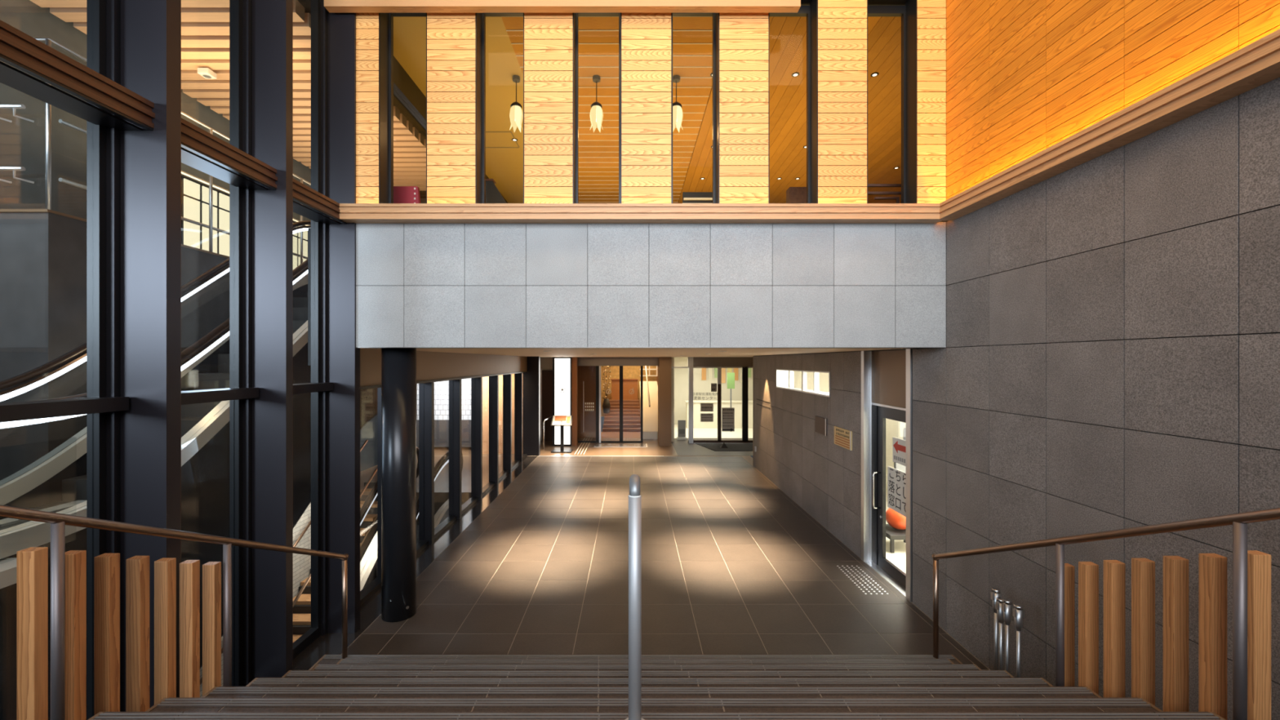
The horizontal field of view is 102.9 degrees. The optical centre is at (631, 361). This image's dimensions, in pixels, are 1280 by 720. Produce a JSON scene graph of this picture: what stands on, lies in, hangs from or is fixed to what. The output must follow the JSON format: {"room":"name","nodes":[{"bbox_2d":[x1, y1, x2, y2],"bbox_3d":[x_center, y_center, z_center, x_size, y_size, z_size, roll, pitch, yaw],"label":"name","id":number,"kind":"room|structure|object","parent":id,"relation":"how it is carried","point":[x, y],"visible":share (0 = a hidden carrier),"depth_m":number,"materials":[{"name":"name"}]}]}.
{"room":"building entrance lobby","nodes":[
{"label":"building entrance lobby","id":0,"kind":"room"},
{"bbox_2d":[106,0,359,711],"bbox_3d":[-2.888,-0.855,3.479,0.395,7.010,3.149,0,0,0],"label":"column","id":1,"kind":"structure","parent":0,"point":[144,37],"depth_m":3.94,"materials":[{"name":"grey metal"}]},
{"bbox_2d":[0,0,128,719],"bbox_3d":[-2.978,-0.855,2.494,0.185,7.010,0.909,0,0,0],"label":"window","id":2,"kind":"structure","parent":1,"relation":"in","point":[96,404],"depth_m":2.87,"materials":[{"name":"black metal"}]},
{"bbox_2d":[0,19,346,224],"bbox_3d":[-2.888,-1.415,1.978,0.265,0.160,5.955,0,0,0],"label":"trim","id":3,"kind":"structure","parent":1,"relation":"attached to","point":[19,50],"depth_m":2.77,"materials":[{"name":"brown wood"}]},
{"bbox_2d":[181,0,258,686],"bbox_3d":[-2.978,-0.855,3.506,0.185,7.010,0.929,0,0,0],"label":"window","id":4,"kind":"structure","parent":1,"relation":"in","point":[235,393],"depth_m":3.90,"materials":[{"name":"black metal"}]},
{"bbox_2d":[293,0,333,659],"bbox_3d":[-2.978,-0.855,4.500,0.185,7.010,0.910,0,0,0],"label":"window","id":5,"kind":"structure","parent":1,"relation":"in","point":[315,387],"depth_m":4.88,"materials":[{"name":"black metal"}]},
{"bbox_2d":[0,0,514,697],"bbox_3d":[-5.750,0.315,8.500,5.300,11.450,19.000,0,0,0],"label":"wall","id":6,"kind":"structure","parent":0,"point":[43,251],"depth_m":7.10,"materials":[{"name":"concrete"}]},
{"bbox_2d":[0,37,311,264],"bbox_3d":[-7.389,-2.694,8.568,1.622,1.948,5.864,0,0,0],"label":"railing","id":7,"kind":"object","parent":6,"relation":"on","point":[48,41],"visible":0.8,"depth_m":6.00,"materials":[{"name":"white metal"}]},
{"bbox_2d":[0,220,377,719],"bbox_3d":[-5.420,0.642,6.550,1.360,6.695,7.972,0,0,0],"label":"escalator","id":8,"kind":"object","parent":6,"relation":"on","point":[59,477],"visible":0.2,"depth_m":5.61,"materials":[{"name":"grey metal"}]},
{"bbox_2d":[181,175,199,248],"bbox_3d":[-8.170,-2.550,9.465,0.040,1.660,0.390,0,0,0],"label":"lit panel","id":9,"kind":"object","parent":6,"relation":"attached to","point":[190,188],"visible":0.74,"depth_m":9.43,"materials":[{"name":"white glass"}]},
{"bbox_2d":[197,67,216,79],"bbox_3d":[-7.050,-4.781,8.470,0.180,0.098,0.180,0,0,0],"label":"ceiling spotlight","id":10,"kind":"object","parent":6,"relation":"attached to","point":[206,73],"visible":1,"depth_m":8.42,"materials":[{"name":"white paint"}]},
{"bbox_2d":[200,183,217,253],"bbox_3d":[-8.170,-2.550,9.865,0.040,1.660,0.390,0,0,0],"label":"lit panel","id":11,"kind":"object","parent":6,"relation":"attached to","point":[204,189],"visible":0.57,"depth_m":9.77,"materials":[{"name":"white glass"}]},
{"bbox_2d":[217,190,229,256],"bbox_3d":[-8.170,-2.550,10.265,0.040,1.660,0.390,0,0,0],"label":"lit panel","id":12,"kind":"object","parent":6,"relation":"attached to","point":[223,199],"visible":0.5,"depth_m":10.18,"materials":[{"name":"white glass"}]},
{"bbox_2d":[200,440,377,685],"bbox_3d":[-5.230,3.881,7.773,0.660,4.519,5.746,0,0,0],"label":"staircase","id":13,"kind":"structure","parent":6,"relation":"attached to","point":[302,601],"depth_m":8.52,"materials":[{"name":"brown wood"}]},
{"bbox_2d":[293,222,297,269],"bbox_3d":[-8.170,-2.550,12.265,0.040,1.660,0.390,0,0,0],"label":"lit panel","id":14,"kind":"object","parent":6,"relation":"attached to","point":[295,235],"visible":0.14,"depth_m":12.35,"materials":[{"name":"white glass"}]},
{"bbox_2d":[297,226,307,266],"bbox_3d":[-8.170,-2.550,12.665,0.040,1.660,0.390,0,0,0],"label":"lit panel","id":15,"kind":"object","parent":6,"relation":"attached to","point":[304,233],"visible":0.33,"depth_m":12.66,"materials":[{"name":"white glass"}]},
{"bbox_2d":[360,446,462,591],"bbox_3d":[-3.880,3.283,8.600,1.000,3.238,3.472,0,0,0],"label":"escalator","id":16,"kind":"object","parent":6,"relation":"on","point":[368,564],"visible":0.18,"depth_m":8.44,"materials":[{"name":"grey metal"}]},
{"bbox_2d":[360,348,540,455],"bbox_3d":[-2.830,1.248,9.775,0.460,2.785,9.450,0,0,0],"label":"wall","id":17,"kind":"structure","parent":0,"point":[431,366],"depth_m":9.83,"materials":[{"name":"brown"}]},
{"bbox_2d":[360,387,381,605],"bbox_3d":[-2.975,1.472,5.645,0.190,2.345,1.190,0,0,0],"label":"column","id":18,"kind":"structure","parent":17,"relation":"in","point":[370,589],"depth_m":6.16,"materials":[{"name":"black metal"}]},
{"bbox_2d":[416,382,434,555],"bbox_3d":[-2.975,1.472,6.835,0.190,2.345,1.210,0,0,0],"label":"column","id":19,"kind":"structure","parent":17,"relation":"in","point":[426,390],"depth_m":7.36,"materials":[{"name":"black metal"}]},
{"bbox_2d":[423,379,462,540],"bbox_3d":[-2.975,1.472,8.035,0.190,2.345,1.210,0,0,0],"label":"column","id":20,"kind":"structure","parent":17,"relation":"in","point":[455,385],"depth_m":8.56,"materials":[{"name":"black metal"}]},
{"bbox_2d":[462,377,482,514],"bbox_3d":[-2.975,1.472,9.235,0.190,2.345,1.210,0,0,0],"label":"column","id":21,"kind":"structure","parent":17,"relation":"in","point":[476,383],"depth_m":9.76,"materials":[{"name":"black"}]},
{"bbox_2d":[482,375,498,495],"bbox_3d":[-2.975,1.472,10.435,0.190,2.345,1.210,0,0,0],"label":"column","id":22,"kind":"structure","parent":17,"relation":"in","point":[493,380],"depth_m":10.96,"materials":[{"name":"black"}]},
{"bbox_2d":[498,373,511,480],"bbox_3d":[-2.975,1.472,11.635,0.190,2.345,1.210,0,0,0],"label":"column","id":23,"kind":"structure","parent":17,"relation":"in","point":[507,379],"depth_m":12.16,"materials":[{"name":"black"}]},
{"bbox_2d":[511,373,522,469],"bbox_3d":[-2.975,1.472,12.835,0.190,2.345,1.210,0,0,0],"label":"column","id":24,"kind":"structure","parent":17,"relation":"in","point":[518,376],"depth_m":13.36,"materials":[{"name":"black"}]},
{"bbox_2d":[577,365,657,438],"bbox_3d":[-0.450,0.615,20.650,3.500,4.350,8.100,0,0,0],"label":"wall","id":25,"kind":"structure","parent":0,"point":[587,374],"depth_m":17.60,"materials":[{"name":"brown wood"}]},
{"bbox_2d":[602,398,640,431],"bbox_3d":[-0.372,2.190,21.800,1.455,0.900,5.200,0,0,0],"label":"staircase","id":26,"kind":"structure","parent":25,"relation":"on","point":[631,408],"depth_m":20.55,"materials":[{"name":"wood"}]},
{"bbox_2d":[601,365,611,413],"bbox_3d":[-1.044,1.119,21.216,0.392,2.032,0.363,0,0,0],"label":"flower arrangement","id":27,"kind":"object","parent":26,"relation":"on","point":[606,406],"visible":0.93,"depth_m":21.14,"materials":[{"name":"black plant"}]},
{"bbox_2d":[610,378,638,399],"bbox_3d":[-0.320,1.270,23.600,1.280,0.939,0.700,0,0,0],"label":"countertop","id":28,"kind":"structure","parent":26,"relation":"on","point":[628,384],"depth_m":23.30,"materials":[{"name":"brown wood"}]},
{"bbox_2d":[360,347,900,357],"bbox_3d":[0.100,-2.328,7.800,8.600,4.365,17.600,0,0,0],"label":"ceiling","id":29,"kind":"structure","parent":0,"point":[673,353],"depth_m":7.27,"materials":[{"name":"brown"}]},
{"bbox_2d":[293,438,990,670],"bbox_3d":[0.600,2.764,8.300,7.400,0.252,18.600,0,0,0],"label":"floor","id":30,"kind":"structure","parent":0,"point":[731,564],"depth_m":6.28,"materials":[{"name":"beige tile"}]},
{"bbox_2d":[16,546,48,719],"bbox_3d":[-2.537,1.599,2.160,0.074,1.610,0.052,0,0,0],"label":"timber post","id":31,"kind":"object","parent":30,"relation":"on","point":[32,562],"visible":1,"depth_m":2.13,"materials":[{"name":"brown wood"}]},
{"bbox_2d":[65,550,86,719],"bbox_3d":[-2.537,1.670,2.313,0.074,1.610,0.052,0,0,0],"label":"timber post","id":32,"kind":"object","parent":30,"relation":"on","point":[75,560],"visible":0.78,"depth_m":2.29,"materials":[{"name":"brown wood"}]},
{"bbox_2d":[93,553,119,715],"bbox_3d":[-2.537,1.740,2.467,0.074,1.610,0.052,0,0,0],"label":"timber post","id":33,"kind":"object","parent":30,"relation":"on","point":[106,566],"visible":0.88,"depth_m":2.44,"materials":[{"name":"brown wood"}]},
{"bbox_2d":[125,555,149,711],"bbox_3d":[-2.537,1.811,2.621,0.074,1.610,0.052,0,0,0],"label":"timber post","id":34,"kind":"object","parent":30,"relation":"on","point":[137,567],"visible":1,"depth_m":2.60,"materials":[{"name":"brown wood"}]},
{"bbox_2d":[154,557,176,704],"bbox_3d":[-2.537,1.858,2.775,0.074,1.563,0.052,0,0,0],"label":"timber post","id":35,"kind":"object","parent":30,"relation":"on","point":[165,568],"visible":0.93,"depth_m":2.75,"materials":[{"name":"brown wood"}]},
{"bbox_2d":[179,560,199,697],"bbox_3d":[-2.537,1.894,2.928,0.074,1.492,0.052,0,0,0],"label":"timber post","id":36,"kind":"object","parent":30,"relation":"on","point":[189,570],"visible":1,"depth_m":2.90,"materials":[{"name":"brown wood"}]},
{"bbox_2d":[202,561,221,696],"bbox_3d":[-2.537,1.929,3.082,0.074,1.422,0.052,0,0,0],"label":"timber post","id":37,"kind":"object","parent":30,"relation":"on","point":[211,571],"visible":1,"depth_m":3.06,"materials":[{"name":"brown wood"}]},
{"bbox_2d":[381,347,416,622],"bbox_3d":[-2.430,1.248,5.328,0.332,2.785,0.336,0,0,0],"label":"round column","id":38,"kind":"structure","parent":30,"relation":"on","point":[398,365],"depth_m":5.19,"materials":[{"name":"grey metal"}]},
{"bbox_2d":[552,356,571,446],"bbox_3d":[-2.175,1.248,15.972,0.590,2.785,0.156,0,0,0],"label":"box sign","id":39,"kind":"object","parent":30,"relation":"on","point":[562,366],"visible":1,"depth_m":15.90,"materials":[{"name":"white"}]},
{"bbox_2d":[551,415,573,453],"bbox_3d":[-2.045,2.115,14.950,0.610,1.050,0.400,0,0,0],"label":"menu stand","id":40,"kind":"object","parent":30,"relation":"on","point":[557,420],"visible":1,"depth_m":14.91,"materials":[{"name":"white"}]},
{"bbox_2d":[551,415,573,426],"bbox_3d":[-2.045,1.730,14.920,0.610,0.280,0.280,0,0,0],"label":"menu","id":41,"kind":"object","parent":40,"relation":"on","point":[557,420],"depth_m":14.89,"materials":[{"name":"multicoloured paper"}]},
{"bbox_2d":[593,443,647,447],"bbox_3d":[-0.350,2.634,16.050,1.680,0.012,0.680,0,0,0],"label":"entrance mat","id":42,"kind":"object","parent":30,"relation":"on","point":[596,445],"visible":1,"depth_m":16.01,"materials":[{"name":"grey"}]},
{"bbox_2d":[88,654,1226,719],"bbox_3d":[0.060,2.007,1.577,5.360,1.265,5.553,0,0,0],"label":"staircase","id":43,"kind":"structure","parent":30,"relation":"on","point":[354,686],"depth_m":2.78,"materials":[{"name":"black"}]},
{"bbox_2d":[0,504,348,719],"bbox_3d":[-2.425,1.344,2.465,0.046,2.311,3.731,0,0,0],"label":"handrail","id":44,"kind":"object","parent":43,"relation":"on","point":[58,522],"visible":1,"depth_m":2.22,"materials":[{"name":"brown"}]},
{"bbox_2d":[625,474,644,719],"bbox_3d":[0.012,1.467,3.095,0.100,2.066,2.449,0,0,0],"label":"handrail","id":45,"kind":"object","parent":43,"relation":"on","point":[634,496],"visible":1,"depth_m":1.90,"materials":[{"name":"silver metal"}]},
{"bbox_2d":[991,586,1001,670],"bbox_3d":[2.844,2.206,3.980,0.066,0.867,0.064,0,0,0],"label":"pole","id":46,"kind":"object","parent":43,"relation":"on","point":[996,592],"visible":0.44,"depth_m":3.97,"materials":[{"name":"silver metal"}]},
{"bbox_2d":[995,596,1004,671],"bbox_3d":[2.824,2.225,3.900,0.066,0.829,0.064,0,0,0],"label":"pole","id":47,"kind":"object","parent":43,"relation":"on","point":[999,600],"visible":0.48,"depth_m":3.89,"materials":[{"name":"silver metal"}]},
{"bbox_2d":[1001,598,1013,673],"bbox_3d":[2.799,2.207,3.800,0.066,0.866,0.064,0,0,0],"label":"pole","id":48,"kind":"object","parent":43,"relation":"on","point":[1007,606],"visible":0.59,"depth_m":3.79,"materials":[{"name":"silver metal"}]},
{"bbox_2d":[1013,603,1024,677],"bbox_3d":[2.791,2.198,3.680,0.066,0.884,0.064,0,0,0],"label":"pole","id":49,"kind":"object","parent":43,"relation":"on","point":[1018,610],"visible":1,"depth_m":3.67,"materials":[{"name":"silver metal"}]},
{"bbox_2d":[1064,563,1075,686],"bbox_3d":[2.657,1.942,3.126,0.074,1.395,0.052,0,0,0],"label":"timber post","id":50,"kind":"object","parent":43,"relation":"on","point":[1069,570],"visible":0.51,"depth_m":3.10,"materials":[{"name":"brown wood"}]},
{"bbox_2d":[1078,561,1098,694],"bbox_3d":[2.657,1.907,2.967,0.074,1.467,0.052,0,0,0],"label":"timber post","id":51,"kind":"object","parent":43,"relation":"on","point":[1088,571],"visible":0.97,"depth_m":2.94,"materials":[{"name":"brown wood"}]},
{"bbox_2d":[931,507,1279,719],"bbox_3d":[2.570,1.344,2.465,0.046,2.311,3.731,0,0,0],"label":"handrail","id":52,"kind":"object","parent":43,"relation":"on","point":[1239,522],"visible":0.99,"depth_m":2.37,"materials":[{"name":"brown"}]},
{"bbox_2d":[1103,560,1125,697],"bbox_3d":[2.657,1.871,2.808,0.074,1.539,0.052,0,0,0],"label":"timber post","id":53,"kind":"object","parent":43,"relation":"on","point":[1114,571],"visible":0.92,"depth_m":2.78,"materials":[{"name":"brown wood"}]},
{"bbox_2d":[1131,558,1155,706],"bbox_3d":[2.657,1.834,2.650,0.074,1.610,0.052,0,0,0],"label":"timber post","id":54,"kind":"object","parent":43,"relation":"on","point":[1143,570],"visible":0.8,"depth_m":2.62,"materials":[{"name":"brown wood"}]},
{"bbox_2d":[1247,550,1271,719],"bbox_3d":[2.657,1.618,2.173,0.074,1.610,0.052,0,0,0],"label":"timber post","id":55,"kind":"object","parent":43,"relation":"on","point":[1259,563],"visible":0.76,"depth_m":2.15,"materials":[{"name":"brown wood"}]},
{"bbox_2d":[676,420,686,439],"bbox_3d":[1.700,2.315,17.350,0.300,0.650,0.300,0,0,0],"label":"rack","id":56,"kind":"object","parent":30,"relation":"on","point":[681,424],"visible":1,"depth_m":17.30,"materials":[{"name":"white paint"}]},
{"bbox_2d":[693,442,752,451],"bbox_3d":[3.100,2.630,15.755,2.200,0.020,1.410,0,0,0],"label":"door mat","id":57,"kind":"object","parent":30,"relation":"on","point":[732,446],"visible":0.64,"depth_m":15.86,"materials":[{"name":"black"}]},
{"bbox_2d":[836,565,888,594],"bbox_3d":[2.784,2.637,6.192,0.272,0.006,0.808,0,0,0],"label":"studs","id":58,"kind":"object","parent":30,"relation":"on","point":[837,566],"visible":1,"depth_m":6.13,"materials":[{"name":"white metal"}]},
{"bbox_2d":[1163,555,1188,711],"bbox_3d":[2.657,1.762,2.491,0.074,1.610,0.052,0,0,0],"label":"timber post","id":59,"kind":"object","parent":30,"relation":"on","point":[1175,568],"visible":0.84,"depth_m":2.46,"materials":[{"name":"brown wood"}]},
{"bbox_2d":[1198,553,1226,719],"bbox_3d":[2.657,1.690,2.332,0.074,1.610,0.052,0,0,0],"label":"timber post","id":60,"kind":"object","parent":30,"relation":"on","point":[1212,567],"visible":1,"depth_m":2.31,"materials":[{"name":"brown wood"}]},
{"bbox_2d":[393,16,901,203],"bbox_3d":[1.850,-3.772,9.710,9.700,0.156,8.980,0,0,0],"label":"ceiling","id":61,"kind":"structure","parent":0,"point":[598,36],"depth_m":7.17,"materials":[{"name":"brown wood"}]},
{"bbox_2d":[485,131,519,147],"bbox_3d":[-2.240,-3.696,8.510,0.620,0.007,0.620,0,0,0],"label":"ceiling hatch","id":62,"kind":"object","parent":61,"relation":"attached to","point":[486,131],"visible":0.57,"depth_m":8.59,"materials":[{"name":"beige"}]},
{"bbox_2d":[509,75,523,132],"bbox_3d":[-1.500,-3.354,6.630,0.176,0.689,0.176,0,0,0],"label":"pendant lamp","id":63,"kind":"object","parent":61,"relation":"hanging from","point":[516,115],"visible":1,"depth_m":6.58,"materials":[{"name":"white glass"}]},
{"bbox_2d":[589,75,603,132],"bbox_3d":[-0.457,-3.354,6.630,0.176,0.689,0.176,0,0,0],"label":"pendant lamp","id":64,"kind":"object","parent":61,"relation":"hanging from","point":[596,115],"visible":1,"depth_m":6.58,"materials":[{"name":"white glass"}]},
{"bbox_2d":[672,75,683,132],"bbox_3d":[0.580,-3.354,6.630,0.176,0.689,0.176,0,0,0],"label":"pendant lamp","id":65,"kind":"object","parent":61,"relation":"hanging from","point":[677,115],"visible":0.77,"depth_m":6.57,"materials":[{"name":"white glass"}]},
{"bbox_2d":[640,365,657,439],"bbox_3d":[0.755,1.325,20.300,0.790,2.629,5.800,0,0,0],"label":"wall","id":66,"kind":"structure","parent":0,"point":[650,388],"depth_m":19.38,"materials":[{"name":"beige paint"}]},
{"bbox_2d":[355,0,946,446],"bbox_3d":[-0.406,-0.860,11.141,5.777,7.000,12.952,0,0,-6],"label":"wall","id":67,"kind":"structure","parent":0,"point":[419,286],"depth_m":4.98,"materials":[{"name":"grey"}]},
{"bbox_2d":[378,13,427,203],"bbox_3d":[-2.234,-2.535,5.101,0.477,2.190,0.238,0,0,0],"label":"window","id":68,"kind":"structure","parent":67,"relation":"in","point":[385,20],"depth_m":5.10,"materials":[{"name":"black"}]},
{"bbox_2d":[475,13,524,203],"bbox_3d":[-1.287,-2.535,5.101,0.483,2.190,0.238,0,0,0],"label":"window","id":69,"kind":"structure","parent":67,"relation":"in","point":[480,18],"depth_m":5.11,"materials":[{"name":"black"}]},
{"bbox_2d":[540,368,552,440],"bbox_3d":[-2.785,1.440,17.020,0.530,2.400,0.080,0,0,0],"label":"door","id":70,"kind":"structure","parent":67,"relation":"in","point":[546,376],"depth_m":17.00,"materials":[{"name":"brown metal"}]},
{"bbox_2d":[324,0,800,13],"bbox_3d":[-0.657,-3.862,4.875,4.515,0.995,0.090,0,0,0],"label":"beam","id":71,"kind":"structure","parent":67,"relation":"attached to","point":[331,6],"depth_m":4.83,"materials":[{"name":"brown wood"}]},
{"bbox_2d":[572,13,622,203],"bbox_3d":[-0.337,-2.535,5.101,0.483,2.190,0.238,0,0,0],"label":"window","id":72,"kind":"structure","parent":67,"relation":"in","point":[575,15],"depth_m":5.17,"materials":[{"name":"black"}]},
{"bbox_2d":[577,356,657,442],"bbox_3d":[-0.535,1.248,16.628,2.930,2.785,0.183,0,0,0],"label":"door","id":73,"kind":"structure","parent":67,"relation":"in","point":[597,362],"depth_m":16.59,"materials":[{"name":"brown metal"}]},
{"bbox_2d":[330,203,942,223],"bbox_3d":[0.108,-1.421,4.898,5.923,0.146,0.164,0,0,0],"label":"trim","id":74,"kind":"structure","parent":67,"relation":"attached to","point":[357,213],"depth_m":4.84,"materials":[{"name":"brown wood"}]},
{"bbox_2d":[671,13,719,203],"bbox_3d":[0.622,-2.535,5.101,0.477,2.190,0.238,0,0,0],"label":"window","id":75,"kind":"structure","parent":67,"relation":"in","point":[716,18],"depth_m":5.16,"materials":[{"name":"black"}]},
{"bbox_2d":[671,356,752,443],"bbox_3d":[2.743,1.165,16.520,2.919,2.950,0.160,0,0,0],"label":"door","id":76,"kind":"structure","parent":67,"relation":"in","point":[719,362],"depth_m":16.49,"materials":[{"name":"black metal"}]},
{"bbox_2d":[700,413,713,422],"bbox_3d":[2.433,1.812,16.491,0.414,0.269,0.006,0,0,0],"label":"notice","id":77,"kind":"object","parent":76,"relation":"attached to","point":[704,417],"visible":1,"depth_m":16.49,"materials":[{"name":"grey paper"}]},
{"bbox_2d":[700,403,713,411],"bbox_3d":[2.433,1.480,16.491,0.414,0.269,0.006,0,0,0],"label":"notice","id":78,"kind":"object","parent":76,"relation":"attached to","point":[704,406],"visible":1,"depth_m":16.49,"materials":[{"name":"grey paper"}]},
{"bbox_2d":[721,407,734,431],"bbox_3d":[3.119,1.874,16.490,0.408,0.766,0.008,0,0,0],"label":"notice","id":79,"kind":"object","parent":76,"relation":"attached to","point":[727,413],"visible":1,"depth_m":16.49,"materials":[{"name":"grey paper"}]},
{"bbox_2d":[723,408,733,426],"bbox_3d":[3.129,1.813,16.488,0.348,0.562,0.002,0,0,0],"label":"print","id":80,"kind":"object","parent":79,"relation":"attached to","point":[728,414],"depth_m":16.49,"materials":[{"name":"black"}]},
{"bbox_2d":[768,0,817,203],"bbox_3d":[1.578,-2.535,5.101,0.489,2.190,0.238,0,0,0],"label":"window","id":81,"kind":"structure","parent":67,"relation":"in","point":[811,11],"depth_m":5.10,"materials":[{"name":"black"}]},
{"bbox_2d":[866,0,917,203],"bbox_3d":[2.543,-2.535,5.101,0.495,2.190,0.238,0,0,0],"label":"window","id":82,"kind":"structure","parent":67,"relation":"in","point":[908,12],"depth_m":5.11,"materials":[{"name":"black"}]},
{"bbox_2d":[671,357,752,441],"bbox_3d":[3.600,1.090,19.150,4.800,3.300,5.100,0,0,0],"label":"wall","id":83,"kind":"structure","parent":0,"point":[679,376],"depth_m":21.50,"materials":[{"name":"beige paint"}]},
{"bbox_2d":[684,400,752,428],"bbox_3d":[3.900,2.110,20.450,3.500,1.060,0.600,0,0,0],"label":"counter","id":84,"kind":"object","parent":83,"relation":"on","point":[737,405],"depth_m":20.20,"materials":[{"name":"beige paint"}]},
{"bbox_2d":[684,400,752,402],"bbox_3d":[3.900,1.600,20.450,3.500,0.040,0.600,0,0,0],"label":"countertop","id":85,"kind":"structure","parent":84,"relation":"on","point":[685,401],"depth_m":20.34,"materials":[{"name":"beige paint"}]},
{"bbox_2d":[727,373,734,431],"bbox_3d":[3.740,1.530,19.220,0.280,2.220,0.040,0,0,0],"label":"board","id":86,"kind":"object","parent":83,"relation":"on","point":[731,376],"visible":0.86,"depth_m":19.20,"materials":[{"name":"green"}]},
{"bbox_2d":[787,370,906,573],"bbox_3d":[4.655,1.240,9.050,2.690,3.000,7.700,0,0,0],"label":"wall","id":87,"kind":"structure","parent":0,"point":[894,428],"depth_m":11.57,"materials":[{"name":"beige paint"}]},
{"bbox_2d":[752,0,1279,719],"bbox_3d":[3.733,-0.835,7.991,1.334,7.050,18.018,0,0,0],"label":"wall","id":88,"kind":"structure","parent":0,"point":[1110,361],"depth_m":3.46,"materials":[{"name":"black"}]},
{"bbox_2d":[776,368,830,397],"bbox_3d":[3.186,0.354,9.360,0.248,0.392,2.940,0,0,0],"label":"window","id":89,"kind":"structure","parent":88,"relation":"in","point":[781,374],"depth_m":9.34,"materials":[{"name":"white glass"}]},
{"bbox_2d":[815,415,826,435],"bbox_3d":[3.058,1.032,8.240,0.023,0.275,0.480,0,0,0],"label":"wall plaque","id":90,"kind":"object","parent":88,"relation":"attached to","point":[820,422],"visible":1,"depth_m":8.19,"materials":[{"name":"brown metal"}]},
{"bbox_2d":[834,426,852,450],"bbox_3d":[3.058,1.105,7.395,0.021,0.270,0.590,0,0,0],"label":"wall sign","id":91,"kind":"object","parent":88,"relation":"attached to","point":[842,437],"visible":1,"depth_m":7.34,"materials":[{"name":"brown"}]},
{"bbox_2d":[835,435,849,448],"bbox_3d":[3.051,1.159,7.391,0.002,0.121,0.498,0,0,0],"label":"print","id":92,"kind":"object","parent":91,"relation":"attached to","point":[842,441],"depth_m":7.37,"materials":[{"name":"brown"}]},
{"bbox_2d":[835,427,848,438],"bbox_3d":[3.051,1.037,7.388,0.002,0.094,0.456,0,0,0],"label":"print","id":93,"kind":"object","parent":91,"relation":"on","point":[841,433],"depth_m":7.40,"materials":[{"name":"black"}]},
{"bbox_2d":[861,348,912,602],"bbox_3d":[3.164,1.254,6.200,0.212,2.791,1.200,0,0,0],"label":"door","id":94,"kind":"structure","parent":88,"relation":"in","point":[886,376],"depth_m":6.50,"materials":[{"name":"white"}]},
{"bbox_2d":[887,466,906,516],"bbox_3d":[3.192,1.555,6.040,0.006,0.510,0.640,0,0,0],"label":"paper notice","id":95,"kind":"object","parent":94,"relation":"attached to","point":[896,479],"visible":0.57,"depth_m":6.14,"materials":[{"name":"white paper"}]},
{"bbox_2d":[892,436,906,466],"bbox_3d":[3.192,1.070,6.050,0.006,0.300,0.380,0,0,0],"label":"notice","id":96,"kind":"object","parent":94,"relation":"attached to","point":[899,446],"visible":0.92,"depth_m":6.09,"materials":[{"name":"white paper"}]},
{"bbox_2d":[939,28,1279,220],"bbox_3d":[2.988,-1.421,1.940,0.164,0.146,5.880,0,0,0],"label":"trim","id":97,"kind":"structure","parent":88,"relation":"attached to","point":[1257,64],"depth_m":2.96,"materials":[{"name":"brown wood"}]},
{"bbox_3d":[1.850,-0.960,9.745,9.700,0.200,8.910,0,0,0],"label":"floor","id":98,"kind":"structure","parent":0,"visible":0},
{"bbox_2d":[393,186,421,203],"bbox_3d":[-2.520,-1.498,5.837,0.400,0.875,0.446,0,0,0],"label":"dining chair","id":99,"kind":"object","parent":98,"relation":"on","point":[402,194],"visible":0.23,"depth_m":5.62,"materials":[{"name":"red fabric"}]},
{"bbox_2d":[485,178,506,203],"bbox_3d":[-1.725,-1.745,6.850,0.550,1.370,0.140,0,0,0],"label":"parapet","id":100,"kind":"object","parent":98,"relation":"on","point":[493,195],"visible":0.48,"depth_m":6.80,"materials":[{"name":"black"}]},
{"bbox_2d":[682,191,712,203],"bbox_3d":[0.835,-1.625,6.585,0.570,1.130,0.070,0,0,0],"label":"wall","id":101,"kind":"structure","parent":98,"relation":"on","point":[687,197],"depth_m":6.59,"materials":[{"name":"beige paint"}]},
{"bbox_2d":[786,186,806,203],"bbox_3d":[2.350,-1.610,6.625,0.800,1.100,0.650,0,0,0],"label":"banquette","id":102,"kind":"object","parent":98,"relation":"on","point":[793,194],"visible":0.16,"depth_m":6.30,"materials":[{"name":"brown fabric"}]},
{"bbox_2d":[867,183,901,203],"bbox_3d":[2.877,-1.522,5.715,0.755,0.925,0.030,0,0,0],"label":"screen","id":103,"kind":"object","parent":98,"relation":"on","point":[897,198],"visible":0.28,"depth_m":5.70,"materials":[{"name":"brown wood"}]},
{"bbox_2d":[885,524,906,553],"bbox_3d":[3.800,2.513,7.250,0.500,0.255,0.500,0,0,0],"label":"stool","id":104,"kind":"object","parent":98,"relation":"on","point":[891,533],"visible":0.29,"depth_m":7.05,"materials":[{"name":"black metal"}]},
{"bbox_2d":[885,507,906,529],"bbox_3d":[3.800,2.185,7.241,0.340,0.391,0.354,0,0,0],"label":"bag","id":105,"kind":"object","parent":104,"relation":"on","point":[895,519],"visible":0.47,"depth_m":7.15,"materials":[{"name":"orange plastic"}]},
{"bbox_3d":[1.850,-2.460,9.750,9.700,2.800,8.900,0,0,0],"label":"wall","id":106,"kind":"structure","parent":0,"visible":0},
{"bbox_2d":[393,56,507,203],"bbox_3d":[-2.940,-2.390,9.620,0.120,2.620,8.760,0,0,0],"label":"window","id":107,"kind":"structure","parent":106,"relation":"in","point":[405,89],"depth_m":6.66,"materials":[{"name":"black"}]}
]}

